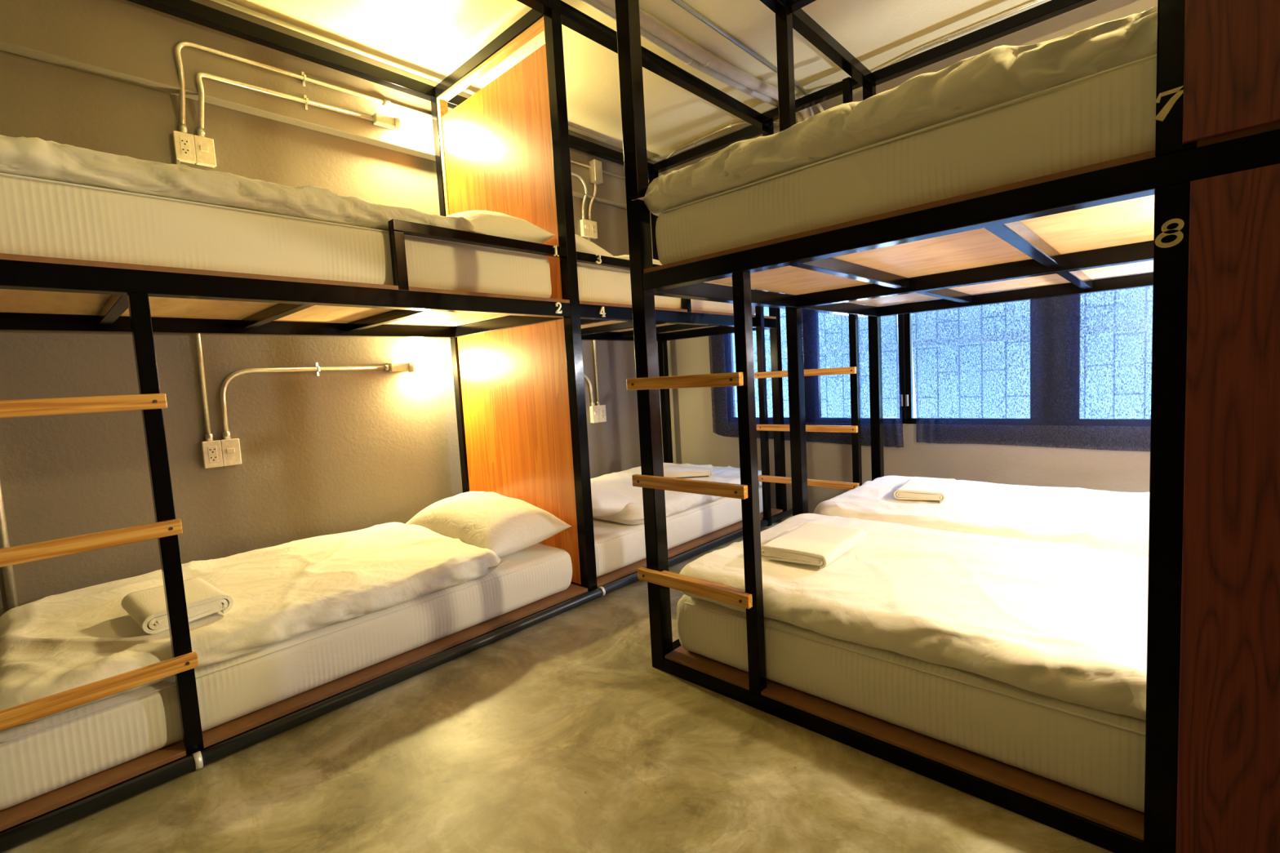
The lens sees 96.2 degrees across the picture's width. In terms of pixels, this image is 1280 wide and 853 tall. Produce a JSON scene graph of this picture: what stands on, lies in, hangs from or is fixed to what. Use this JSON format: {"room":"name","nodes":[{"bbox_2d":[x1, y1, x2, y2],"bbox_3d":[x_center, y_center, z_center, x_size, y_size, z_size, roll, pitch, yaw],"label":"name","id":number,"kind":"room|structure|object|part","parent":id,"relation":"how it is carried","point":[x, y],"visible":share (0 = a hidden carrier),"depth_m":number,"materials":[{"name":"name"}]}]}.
{"room":"dormitory","nodes":[
{"label":"dormitory","id":0,"kind":"room"},
{"bbox_2d":[0,50,640,616],"bbox_3d":[-1.709,-0.586,3.347,0.132,3.014,5.665,1,6,43],"label":"wall","id":1,"kind":"structure","parent":0,"point":[331,452],"depth_m":2.90,"materials":[{"name":"grey paint"}]},
{"bbox_2d":[0,482,18,610],"bbox_3d":[-2.579,0.342,2.313,0.031,1.430,0.030,1,6,43],"label":"conduit","id":2,"kind":"object","parent":1,"relation":"attached to","point":[7,571],"visible":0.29,"depth_m":2.32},
{"bbox_2d":[172,130,196,164],"bbox_3d":[-2.159,-1.322,2.723,0.040,0.130,0.077,1,6,43],"label":"power socket","id":3,"kind":"object","parent":1,"relation":"attached to","point":[184,143],"visible":1,"depth_m":2.71,"materials":[{"name":"beige plastic"}]},
{"bbox_2d":[173,159,213,441],"bbox_3d":[-2.143,-0.592,2.760,0.033,1.331,0.033,1,6,43],"label":"conduit","id":4,"kind":"object","parent":1,"relation":"attached to","point":[208,436],"visible":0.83,"depth_m":2.79,"materials":[{"name":"metal"}]},
{"bbox_2d":[193,134,216,167],"bbox_3d":[-2.105,-1.329,2.779,0.044,0.130,0.078,1,6,43],"label":"light switch","id":5,"kind":"object","parent":1,"relation":"attached to","point":[204,146],"visible":1,"depth_m":2.77,"materials":[{"name":"beige plastic"}]},
{"bbox_2d":[200,440,223,468],"bbox_3d":[-2.099,0.136,2.819,0.040,0.131,0.075,1,6,43],"label":"power socket","id":6,"kind":"object","parent":1,"relation":"attached to","point":[212,457],"visible":1,"depth_m":2.81,"materials":[{"name":"beige plastic"}]},
{"bbox_2d":[220,438,241,466],"bbox_3d":[-2.046,0.128,2.873,0.044,0.131,0.077,1,6,43],"label":"light switch","id":7,"kind":"object","parent":1,"relation":"attached to","point":[231,452],"visible":0.98,"depth_m":2.86,"materials":[{"name":"beige plastic"}]},
{"bbox_2d":[195,71,373,137],"bbox_3d":[-1.827,-1.588,3.019,0.111,0.317,0.823,1,6,43],"label":"conduit","id":8,"kind":"object","parent":1,"relation":"attached to","point":[200,130],"visible":0.99,"depth_m":2.83,"materials":[{"name":"metal"}]},
{"bbox_2d":[219,362,390,439],"bbox_3d":[-1.780,-0.164,3.158,0.033,0.375,0.882,1,6,43],"label":"conduit","id":9,"kind":"object","parent":1,"relation":"attached to","point":[226,433],"visible":0.99,"depth_m":2.97,"materials":[{"name":"metal"}]},
{"bbox_2d":[0,0,657,214],"bbox_3d":[-1.702,-1.857,3.170,0.082,0.456,5.401,1,6,43],"label":"trim","id":10,"kind":"structure","parent":1,"relation":"attached to","point":[126,41],"depth_m":2.77,"materials":[{"name":"grey paint"}]},
{"bbox_2d":[373,112,419,132],"bbox_3d":[-1.419,-1.773,3.352,0.251,0.076,0.082,-6,5,-30],"label":"wall lamp","id":11,"kind":"object","parent":1,"relation":"attached to","point":[412,124],"visible":1,"depth_m":3.33,"materials":[{"name":"beige plastic"}]},
{"bbox_3d":[-1.341,-1.781,3.393,0.075,0.075,0.075,1,6,43],"label":"bulb","id":12,"kind":"part","parent":11,"relation":"part of","materials":[{"name":"white glass"}]},
{"bbox_2d":[173,40,625,179],"bbox_3d":[-1.078,-1.754,3.817,0.114,0.434,3.170,1,6,43],"label":"conduit","id":13,"kind":"object","parent":1,"relation":"attached to","point":[183,127],"visible":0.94,"depth_m":2.87,"materials":[{"name":"metal"}]},
{"bbox_2d":[387,359,431,372],"bbox_3d":[-1.405,-0.369,3.518,0.251,0.076,0.082,-6,5,-30],"label":"wall lamp","id":14,"kind":"object","parent":1,"relation":"attached to","point":[425,365],"visible":1,"depth_m":3.49,"materials":[{"name":"beige plastic"}]},
{"bbox_3d":[-1.327,-0.377,3.559,0.075,0.075,0.075,1,6,43],"label":"bulb","id":15,"kind":"part","parent":14,"relation":"part of","materials":[{"name":"white glass"}]},
{"bbox_2d":[571,171,587,218],"bbox_3d":[-0.638,-1.762,4.288,0.103,0.308,0.644,1,6,43],"label":"conduit","id":16,"kind":"object","parent":1,"relation":"attached to","point":[576,175],"visible":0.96,"depth_m":4.47,"materials":[{"name":"white plastic"}]},
{"bbox_2d":[580,218,591,237],"bbox_3d":[-0.432,-1.574,4.564,0.044,0.132,0.075,1,6,43],"label":"light switch","id":17,"kind":"object","parent":1,"relation":"attached to","point":[584,224],"visible":1,"depth_m":4.55,"materials":[{"name":"beige plastic"}]},
{"bbox_2d":[583,373,595,405],"bbox_3d":[-0.667,-0.305,4.347,0.033,0.358,0.847,1,6,43],"label":"conduit","id":18,"kind":"object","parent":1,"relation":"attached to","point":[593,402],"visible":0.41,"depth_m":4.63,"materials":[{"name":"metal"}]},
{"bbox_2d":[587,183,596,220],"bbox_3d":[-0.379,-1.782,4.565,0.103,0.276,0.028,1,6,43],"label":"conduit","id":19,"kind":"object","parent":1,"relation":"attached to","point":[594,184],"visible":1,"depth_m":4.57,"materials":[{"name":"white plastic"}]},
{"bbox_2d":[589,220,597,239],"bbox_3d":[-0.382,-1.582,4.621,0.040,0.132,0.077,1,6,43],"label":"power socket","id":20,"kind":"object","parent":1,"relation":"attached to","point":[593,229],"visible":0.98,"depth_m":4.61,"materials":[{"name":"beige plastic"}]},
{"bbox_2d":[587,237,599,405],"bbox_3d":[-0.378,-0.840,4.645,0.033,1.339,0.039,1,6,43],"label":"conduit","id":21,"kind":"object","parent":1,"relation":"attached to","point":[597,402],"visible":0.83,"depth_m":4.67,"materials":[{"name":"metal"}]},
{"bbox_2d":[589,405,599,422],"bbox_3d":[-0.366,-0.099,4.668,0.044,0.140,0.073,1,6,43],"label":"light switch","id":22,"kind":"object","parent":1,"relation":"attached to","point":[594,410],"visible":1,"depth_m":4.65,"materials":[{"name":"beige plastic"}]},
{"bbox_2d":[588,159,603,185],"bbox_3d":[-0.346,-1.994,4.506,0.072,0.165,0.082,1,6,43],"label":"junction box","id":23,"kind":"object","parent":1,"relation":"attached to","point":[596,170],"visible":1,"depth_m":4.48,"materials":[{"name":"white plastic"}]},
{"bbox_2d":[599,404,606,422],"bbox_3d":[-0.317,-0.106,4.722,0.040,0.140,0.075,1,6,43],"label":"power socket","id":24,"kind":"object","parent":1,"relation":"attached to","point":[602,417],"visible":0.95,"depth_m":4.71,"materials":[{"name":"beige plastic"}]},
{"bbox_2d":[649,214,663,462],"bbox_3d":[0.178,-0.844,5.217,0.066,3.014,0.066,1,6,43],"label":"trim","id":25,"kind":"structure","parent":1,"relation":"attached to","point":[650,215],"depth_m":5.23,"materials":[{"name":"grey paint"}]},
{"bbox_2d":[1,515,1113,852],"bbox_3d":[-0.039,1.000,1.995,4.466,0.110,5.665,1,6,43],"label":"floor","id":26,"kind":"structure","parent":0,"point":[561,733],"depth_m":1.61,"materials":[{"name":"concrete"}]},
{"bbox_2d":[0,0,597,833],"bbox_3d":[-1.459,-0.484,2.460,1.205,2.926,2.178,1,6,43],"label":"bunk bed","id":27,"kind":"object","parent":26,"relation":"on","point":[518,378],"visible":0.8,"depth_m":2.74,"materials":[{"name":"black paint"}]},
{"bbox_3d":[-1.413,0.307,1.716,0.042,1.386,0.043,1,6,43],"label":"ladder post","id":28,"kind":"part","parent":27,"relation":"part of","materials":[{"name":"black metal"}]},
{"bbox_3d":[-1.877,-0.489,2.851,0.060,0.066,2.057,1,6,43],"label":"rail","id":29,"kind":"part","parent":27,"relation":"part of","materials":[{"name":"black metal"}]},
{"bbox_2d":[0,172,551,297],"bbox_3d":[-1.504,-0.641,2.456,1.126,0.226,2.003,1,6,43],"label":"mattress","id":30,"kind":"object","parent":27,"relation":"on","point":[39,217],"visible":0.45,"depth_m":1.84,"materials":[{"name":"white fabric"}]},
{"bbox_2d":[0,134,485,234],"bbox_3d":[-1.621,-0.799,2.311,1.142,0.125,1.631,1,6,43],"label":"duvet","id":31,"kind":"object","parent":30,"relation":"on","point":[30,157],"visible":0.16,"depth_m":1.77,"materials":[{"name":"white fabric"}]},
{"bbox_2d":[446,209,555,243],"bbox_3d":[-0.918,-0.931,2.962,0.946,0.276,0.471,1,6,43],"label":"pillow","id":32,"kind":"object","parent":30,"relation":"on","point":[487,222],"visible":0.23,"depth_m":2.69,"materials":[{"name":"white fabric"}]},
{"bbox_3d":[-1.957,-1.915,2.735,0.060,0.066,2.057,1,6,43],"label":"rail","id":33,"kind":"part","parent":27,"relation":"part of","materials":[{"name":"black metal"}]},
{"bbox_3d":[-1.061,-0.472,2.089,0.060,0.066,2.057,1,6,43],"label":"rail","id":34,"kind":"part","parent":27,"relation":"part of","materials":[{"name":"black metal"}]},
{"bbox_2d":[0,542,572,810],"bbox_3d":[-1.423,0.815,2.575,1.128,0.206,2.015,1,6,43],"label":"mattress","id":35,"kind":"object","parent":27,"relation":"on","point":[37,758],"visible":0.32,"depth_m":1.92,"materials":[{"name":"white fabric"}]},
{"bbox_2d":[0,522,509,724],"bbox_3d":[-1.546,0.667,2.425,1.138,0.135,1.609,1,6,43],"label":"duvet","id":36,"kind":"object","parent":35,"relation":"on","point":[51,645],"visible":0.88,"depth_m":2.12,"materials":[{"name":"white fabric"}]},
{"bbox_2d":[120,577,233,634],"bbox_3d":[-1.644,0.626,2.041,0.360,0.067,0.249,1,6,40],"label":"towel","id":37,"kind":"object","parent":36,"relation":"on","point":[147,607],"visible":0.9,"depth_m":1.98,"materials":[{"name":"beige fabric"}]},
{"bbox_2d":[405,491,571,557],"bbox_3d":[-0.863,0.510,3.117,0.982,0.286,0.511,1,6,43],"label":"pillow","id":38,"kind":"object","parent":35,"relation":"on","point":[504,526],"visible":0.76,"depth_m":2.88,"materials":[{"name":"white fabric"}]},
{"bbox_3d":[-0.982,0.960,2.206,0.060,0.041,2.057,1,6,43],"label":"rail","id":39,"kind":"part","parent":27,"relation":"part of","materials":[{"name":"black paint"}]},
{"bbox_3d":[-1.157,-0.595,3.620,0.060,2.926,0.060,1,6,43],"label":"post","id":40,"kind":"part","parent":27,"relation":"part of","materials":[{"name":"black metal"}]},
{"bbox_3d":[-0.660,-0.806,2.498,0.042,0.042,0.852,1,6,43],"label":"guard rail","id":41,"kind":"part","parent":27,"relation":"part of","materials":[{"name":"black metal"}]},
{"bbox_3d":[-0.828,-2.010,3.123,1.056,0.066,0.060,1,6,43],"label":"rail","id":42,"kind":"part","parent":27,"relation":"part of","materials":[{"name":"black metal"}]},
{"bbox_3d":[-0.821,-1.918,3.133,1.052,0.119,0.053,1,6,43],"label":"headboard opening frame","id":43,"kind":"part","parent":27,"relation":"part of","materials":[{"name":"yellow wood"}]},
{"bbox_3d":[-0.784,-1.245,3.187,1.052,1.233,0.040,1,6,43],"label":"headboard panel","id":44,"kind":"part","parent":27,"relation":"part of","materials":[{"name":"orange wood"}]},
{"bbox_3d":[-0.749,-0.583,3.239,1.056,0.066,0.060,1,6,43],"label":"rail","id":45,"kind":"part","parent":27,"relation":"part of","materials":[{"name":"black metal"}]},
{"bbox_3d":[-0.707,0.131,3.299,1.052,1.371,0.040,1,6,43],"label":"headboard panel","id":46,"kind":"part","parent":27,"relation":"part of","materials":[{"name":"orange wood"}]},
{"bbox_3d":[-1.141,-1.899,1.973,0.060,0.066,2.057,1,6,43],"label":"rail","id":47,"kind":"part","parent":27,"relation":"part of","materials":[{"name":"black metal"}]},
{"bbox_3d":[-0.341,-0.578,2.858,0.060,2.926,0.060,1,6,43],"label":"post","id":48,"kind":"part","parent":27,"relation":"part of","materials":[{"name":"black metal"}]},
{"bbox_2d":[0,508,792,852],"bbox_3d":[-0.391,0.877,2.755,0.049,0.049,4.620,1,6,43],"label":"bed frame rail","id":49,"kind":"object","parent":26,"relation":"on","point":[27,832],"visible":0.92,"depth_m":1.90,"materials":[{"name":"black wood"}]},
{"bbox_2d":[447,0,786,587],"bbox_3d":[-0.050,-0.686,3.979,1.186,2.926,1.986,1,6,43],"label":"bunk bed","id":50,"kind":"object","parent":26,"relation":"on","point":[599,321],"visible":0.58,"depth_m":3.95,"materials":[{"name":"black paint"}]},
{"bbox_3d":[-0.561,-2.114,4.225,0.060,0.066,1.925,1,6,43],"label":"rail","id":51,"kind":"part","parent":50,"relation":"part of","materials":[{"name":"black paint"}]},
{"bbox_3d":[-0.021,-0.889,3.181,0.042,0.042,0.905,1,6,43],"label":"guard rail","id":52,"kind":"part","parent":50,"relation":"part of","materials":[{"name":"black metal"}]},
{"bbox_3d":[-0.481,-0.688,4.341,0.060,0.066,1.925,1,6,43],"label":"rail","id":53,"kind":"part","parent":50,"relation":"part of","materials":[{"name":"black metal"}]},
{"bbox_3d":[0.194,-0.787,5.062,0.060,2.926,0.060,1,6,43],"label":"post","id":54,"kind":"part","parent":50,"relation":"part of","materials":[{"name":"black metal"}]},
{"bbox_3d":[0.255,-2.098,3.463,0.060,0.066,1.925,1,6,43],"label":"rail","id":55,"kind":"part","parent":50,"relation":"part of","materials":[{"name":"black metal"}]},
{"bbox_2d":[577,262,755,315],"bbox_3d":[-0.144,-0.825,3.910,1.124,0.207,1.734,1,6,43],"label":"mattress","id":56,"kind":"object","parent":50,"relation":"on","point":[595,283],"visible":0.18,"depth_m":3.10,"materials":[{"name":"white fabric"}]},
{"bbox_2d":[574,233,613,266],"bbox_3d":[-0.570,-0.995,3.430,0.924,0.239,0.469,1,6,43],"label":"pillow","id":57,"kind":"object","parent":56,"relation":"on","point":[582,245],"visible":0.08,"depth_m":3.15,"materials":[{"name":"white fabric"}]},
{"bbox_2d":[604,254,662,270],"bbox_3d":[0.000,-1.006,4.045,1.143,0.119,1.424,1,6,43],"label":"duvet","id":58,"kind":"object","parent":56,"relation":"on","point":[623,256],"visible":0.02,"depth_m":3.24,"materials":[{"name":"white fabric"}]},
{"bbox_2d":[592,486,763,577],"bbox_3d":[-0.034,0.617,4.058,1.128,0.206,1.823,1,6,43],"label":"mattress","id":59,"kind":"object","parent":50,"relation":"on","point":[617,545],"visible":0.17,"depth_m":3.47,"materials":[{"name":"white fabric"}]},
{"bbox_2d":[590,462,761,524],"bbox_3d":[0.086,0.435,4.172,1.132,0.130,1.522,1,6,43],"label":"duvet","id":60,"kind":"object","parent":59,"relation":"on","point":[676,502],"visible":0.34,"depth_m":3.74,"materials":[{"name":"white fabric"}]},
{"bbox_2d":[591,483,636,515],"bbox_3d":[-0.459,0.438,3.547,0.924,0.236,0.515,1,6,40],"label":"pillow","id":61,"kind":"object","parent":60,"relation":"on","point":[606,501],"visible":0.14,"depth_m":3.29,"materials":[{"name":"white fabric"}]},
{"bbox_2d":[663,464,712,477],"bbox_3d":[0.353,0.332,4.286,0.375,0.046,0.294,-2,5,9],"label":"towel","id":62,"kind":"object","parent":60,"relation":"on","point":[704,469],"visible":0.92,"depth_m":4.17,"materials":[{"name":"beige fabric"}]},
{"bbox_3d":[0.334,-0.671,3.579,0.060,0.066,1.925,1,6,43],"label":"rail","id":63,"kind":"part","parent":50,"relation":"part of","materials":[{"name":"black metal"}]},
{"bbox_3d":[0.414,0.761,3.696,0.060,0.041,1.925,1,6,43],"label":"rail","id":64,"kind":"part","parent":50,"relation":"part of","materials":[{"name":"black metal"}]},
{"bbox_3d":[0.522,-2.202,4.566,1.056,0.066,0.060,1,6,43],"label":"rail","id":65,"kind":"part","parent":50,"relation":"part of","materials":[{"name":"black metal"}]},
{"bbox_3d":[0.602,-0.776,4.682,1.056,0.066,0.060,1,6,43],"label":"rail","id":66,"kind":"part","parent":50,"relation":"part of","materials":[{"name":"black metal"}]},
{"bbox_3d":[1.010,-0.771,4.300,0.060,2.926,0.060,1,6,43],"label":"post","id":67,"kind":"part","parent":50,"relation":"part of","materials":[{"name":"black metal"}]},
{"bbox_2d":[760,77,862,124],"bbox_3d":[1.137,-2.177,3.835,0.719,0.055,0.060,1,6,43],"label":"rail","id":68,"kind":"object","parent":50,"relation":"attached to","point":[835,90],"visible":0.56,"depth_m":3.80,"materials":[{"name":"black metal"}]},
{"bbox_2d":[754,76,862,526],"bbox_3d":[1.074,-0.690,3.807,0.720,2.838,0.073,1,6,43],"label":"ladder","id":69,"kind":"object","parent":26,"relation":"on","point":[762,375],"visible":0.75,"depth_m":3.77,"materials":[{"name":"black metal"}]},
{"bbox_3d":[0.874,-0.160,4.084,0.044,1.760,0.044,1,6,43],"label":"post","id":70,"kind":"part","parent":69,"relation":"part of","materials":[{"name":"black metal"}]},
{"bbox_3d":[1.331,-0.686,3.586,0.044,2.838,0.044,1,6,43],"label":"post","id":71,"kind":"part","parent":69,"relation":"part of","materials":[{"name":"black metal"}]},
{"bbox_2d":[614,0,1279,852],"bbox_3d":[1.086,-0.561,1.834,2.033,2.898,1.220,1,6,43],"label":"bunk bed","id":72,"kind":"object","parent":26,"relation":"on","point":[1207,195],"visible":0.84,"depth_m":1.16,"materials":[{"name":"black paint"}]},
{"bbox_3d":[0.008,-0.521,2.090,0.060,2.898,0.060,1,6,43],"label":"post","id":73,"kind":"part","parent":72,"relation":"part of","materials":[{"name":"black metal"}]},
{"bbox_3d":[0.472,0.841,2.616,0.060,0.051,1.070,1,6,43],"label":"rail","id":74,"kind":"part","parent":72,"relation":"part of","materials":[{"name":"black metal"}]},
{"bbox_3d":[0.393,-0.573,2.501,0.060,0.060,1.070,1,6,43],"label":"rail","id":75,"kind":"part","parent":72,"relation":"part of","materials":[{"name":"black metal"}]},
{"bbox_3d":[0.354,0.198,1.851,0.042,1.365,0.044,1,6,43],"label":"ladder post","id":76,"kind":"part","parent":72,"relation":"part of","materials":[{"name":"black metal"}]},
{"bbox_3d":[0.314,-1.988,2.386,0.060,0.060,1.070,1,6,43],"label":"rail","id":77,"kind":"part","parent":72,"relation":"part of","materials":[{"name":"black metal"}]},
{"bbox_3d":[0.777,-0.631,2.912,0.060,2.898,0.060,1,6,43],"label":"post","id":78,"kind":"part","parent":72,"relation":"part of","materials":[{"name":"black metal"}]},
{"bbox_3d":[1.411,-2.029,2.132,1.888,0.060,0.060,1,6,43],"label":"rail","id":79,"kind":"part","parent":72,"relation":"part of","materials":[{"name":"black metal"}]},
{"bbox_2d":[655,53,1156,264],"bbox_3d":[1.086,-0.700,1.796,1.862,0.198,1.088,1,6,43],"label":"mattress","id":80,"kind":"object","parent":72,"relation":"on","point":[1108,114],"visible":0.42,"depth_m":1.40,"materials":[{"name":"white fabric"}]},
{"bbox_2d":[634,4,1157,216],"bbox_3d":[1.011,-0.858,1.786,1.877,0.139,1.099,1,6,43],"label":"duvet","id":81,"kind":"object","parent":80,"relation":"on","point":[999,74],"visible":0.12,"depth_m":1.39,"materials":[{"name":"white fabric"}]},
{"bbox_2d":[676,594,1146,813],"bbox_3d":[1.172,0.713,1.931,1.878,0.216,1.070,1,6,43],"label":"mattress","id":82,"kind":"object","parent":72,"relation":"on","point":[1095,752],"visible":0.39,"depth_m":1.54,"materials":[{"name":"white fabric"}]},
{"bbox_2d":[679,513,1148,720],"bbox_3d":[1.137,0.542,1.944,1.866,0.132,1.100,1,6,43],"label":"duvet","id":83,"kind":"object","parent":82,"relation":"on","point":[1066,622],"visible":0.66,"depth_m":1.73,"materials":[{"name":"white fabric"}]},
{"bbox_2d":[760,521,866,568],"bbox_3d":[0.685,0.459,2.267,0.272,0.051,0.413,1,6,40],"label":"towel","id":84,"kind":"object","parent":83,"relation":"on","point":[815,544],"visible":0.99,"depth_m":2.19,"materials":[{"name":"beige fabric"}]},
{"bbox_3d":[0.799,0.910,1.541,1.888,0.051,0.060,1,6,43],"label":"rail","id":85,"kind":"part","parent":72,"relation":"part of","materials":[{"name":"black paint"}]},
{"bbox_3d":[0.720,-0.504,1.426,1.888,0.060,0.060,1,6,43],"label":"rail","id":86,"kind":"part","parent":72,"relation":"part of","materials":[{"name":"black metal"}]},
{"bbox_3d":[1.489,-0.613,2.247,1.888,0.060,0.060,1,6,43],"label":"rail","id":87,"kind":"part","parent":72,"relation":"part of","materials":[{"name":"black metal"}]},
{"bbox_3d":[1.085,0.212,1.180,0.058,1.365,0.060,1,6,43],"label":"post","id":88,"kind":"part","parent":72,"relation":"part of","materials":[{"name":"black paint"}]},
{"bbox_3d":[1.006,-1.205,1.065,0.058,1.362,0.060,1,6,43],"label":"post","id":89,"kind":"part","parent":72,"relation":"part of","materials":[{"name":"black metal"}]},
{"bbox_3d":[1.271,0.221,0.954,0.538,1.363,0.015,1,6,43],"label":"panel","id":90,"kind":"part","parent":72,"relation":"part of","materials":[{"name":"red wood"}]},
{"bbox_3d":[1.186,-1.224,0.841,0.550,1.395,0.015,1,6,43],"label":"panel","id":91,"kind":"part","parent":72,"relation":"part of","materials":[{"name":"red wood"}]},
{"bbox_2d":[792,0,1153,480],"bbox_3d":[1.872,-0.671,2.656,2.009,2.898,1.065,1,6,43],"label":"bunk bed","id":92,"kind":"object","parent":26,"relation":"on","point":[1080,282],"visible":0.28,"depth_m":3.15,"materials":[{"name":"black paint"}]},
{"bbox_3d":[1.061,-2.095,3.184,0.060,0.060,1.004,1,6,43],"label":"rail","id":93,"kind":"part","parent":92,"relation":"part of","materials":[{"name":"black metal"}]},
{"bbox_3d":[1.140,-0.680,3.299,0.060,0.060,1.004,1,6,43],"label":"rail","id":94,"kind":"part","parent":92,"relation":"part of","materials":[{"name":"black metal"}]},
{"bbox_3d":[1.502,-0.735,3.685,0.060,2.898,0.060,1,6,43],"label":"post","id":95,"kind":"part","parent":92,"relation":"part of","materials":[{"name":"black metal"}]},
{"bbox_3d":[2.135,-2.132,2.906,1.888,0.060,0.060,1,6,43],"label":"rail","id":96,"kind":"part","parent":92,"relation":"part of","materials":[{"name":"black metal"}]},
{"bbox_3d":[2.214,-0.717,3.021,1.888,0.060,0.060,1,6,43],"label":"rail","id":97,"kind":"part","parent":92,"relation":"part of","materials":[{"name":"black metal"}]},
{"bbox_3d":[1.909,0.601,2.707,1.860,0.230,1.075,1,6,43],"label":"mattress","id":98,"kind":"object","parent":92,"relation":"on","visible":0},
{"bbox_2d":[813,475,1149,557],"bbox_3d":[1.875,0.421,2.721,1.850,0.148,1.100,1,6,43],"label":"duvet","id":99,"kind":"object","parent":98,"relation":"on","point":[1104,520],"visible":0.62,"depth_m":2.64,"materials":[{"name":"white fabric"}]},
{"bbox_2d":[893,476,957,502],"bbox_3d":[1.518,0.327,3.043,0.237,0.051,0.424,0,6,36],"label":"towel","id":100,"kind":"object","parent":99,"relation":"on","point":[918,488],"visible":1,"depth_m":2.94,"materials":[{"name":"beige fabric"}]},
{"bbox_2d":[210,0,1050,161],"bbox_3d":[-0.213,-2.119,1.741,4.466,0.132,5.665,1,6,43],"label":"ceiling","id":101,"kind":"structure","parent":0,"point":[429,39],"depth_m":3.24,"materials":[{"name":"paint"}]},
{"bbox_2d":[579,0,804,122],"bbox_3d":[-0.758,-1.819,2.274,0.190,0.478,5.376,1,7,45],"label":"insulated pipe","id":102,"kind":"object","parent":101,"relation":"attached to","point":[688,60],"visible":0.43,"depth_m":3.39,"materials":[{"name":"white metal"}]},
{"bbox_2d":[595,0,813,119],"bbox_3d":[-0.706,-1.820,2.222,0.206,0.485,5.372,1,7,45],"label":"insulated pipe","id":103,"kind":"object","parent":101,"relation":"attached to","point":[648,22],"visible":0.66,"depth_m":3.35,"materials":[{"name":"white metal"}]},
{"bbox_2d":[648,120,778,182],"bbox_3d":[0.623,-2.215,4.521,1.515,0.260,0.112,1,6,41],"label":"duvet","id":104,"kind":"object","parent":101,"relation":"attached to","point":[694,142],"visible":0.63,"depth_m":4.54,"materials":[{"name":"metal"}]},
{"bbox_2d":[671,0,808,95],"bbox_3d":[-0.632,-2.021,2.027,0.035,0.060,5.228,1,6,43],"label":"conduit","id":105,"kind":"object","parent":101,"relation":"attached to","point":[680,2],"visible":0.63,"depth_m":3.24,"materials":[{"name":"grey metal"}]},
{"bbox_2d":[873,0,1044,71],"bbox_3d":[2.136,-2.266,3.093,2.486,0.096,0.097,1,6,43],"label":"conduit","id":106,"kind":"object","parent":101,"relation":"attached to","point":[947,37],"visible":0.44,"depth_m":3.31,"materials":[{"name":"metal"}]},
{"bbox_3d":[1.177,-2.241,3.944,0.088,0.060,0.066,1,6,43],"label":"junction box","id":107,"kind":"object","parent":101,"relation":"attached to","visible":0},
{"bbox_2d":[815,102,823,111],"bbox_3d":[1.266,-1.998,3.928,0.134,0.453,0.048,-4,5,-8],"label":"conduit","id":108,"kind":"object","parent":107,"relation":"hanging from","point":[818,105],"visible":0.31,"depth_m":3.90,"materials":[{"name":"white plastic"}]},
{"bbox_2d":[657,0,1157,513],"bbox_3d":[1.756,-0.822,3.878,4.202,3.014,0.132,1,6,43],"label":"wall","id":109,"kind":"structure","parent":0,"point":[694,442],"depth_m":3.74,"materials":[{"name":"grey paint"}]},
{"bbox_2d":[897,303,906,423],"bbox_3d":[1.245,-0.588,4.330,1.436,1.122,0.052,1,6,43],"label":"window","id":110,"kind":"structure","parent":109,"relation":"attached to","point":[900,317],"depth_m":3.85,"materials":[{"name":"black metal"}]},
{"bbox_2d":[903,302,915,423],"bbox_3d":[2.402,-0.564,3.249,1.732,1.122,0.052,1,6,43],"label":"window","id":111,"kind":"structure","parent":109,"relation":"attached to","point":[909,419],"depth_m":3.83,"materials":[{"name":"black metal"}]},
{"bbox_3d":[1.788,-0.175,3.850,0.016,0.077,0.013,1,6,43],"label":"handle","id":112,"kind":"part","parent":111,"relation":"part of","materials":[{"name":"metal"}]},
{"bbox_3d":[1.746,-1.287,3.696,3.630,0.019,0.019,1,6,43],"label":"curtain rod","id":113,"kind":"object","parent":109,"relation":"attached to","visible":0},
{"bbox_2d":[708,288,903,447],"bbox_3d":[1.161,-0.581,4.338,1.568,1.424,0.041,1,6,44],"label":"curtain","id":114,"kind":"object","parent":113,"relation":"hanging from","point":[825,336],"visible":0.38,"depth_m":4.18,"materials":[{"name":"blue fabric"}]},
{"bbox_2d":[911,271,1153,451],"bbox_3d":[2.408,-0.567,3.159,1.776,1.398,0.038,1,6,43],"label":"curtain","id":115,"kind":"object","parent":113,"relation":"hanging from","point":[1074,371],"visible":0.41,"depth_m":3.31,"materials":[{"name":"blue fabric"}]},
{"label":"outside","id":116,"kind":"structure","parent":0,"visible":0},
{"bbox_2d":[897,315,915,417],"bbox_3d":[2.689,-0.237,4.809,7.480,2.915,0.110,1,6,43],"label":"wall","id":117,"kind":"structure","parent":116,"point":[913,385],"depth_m":5.01,"materials":[{"name":"paint"}]}
]}

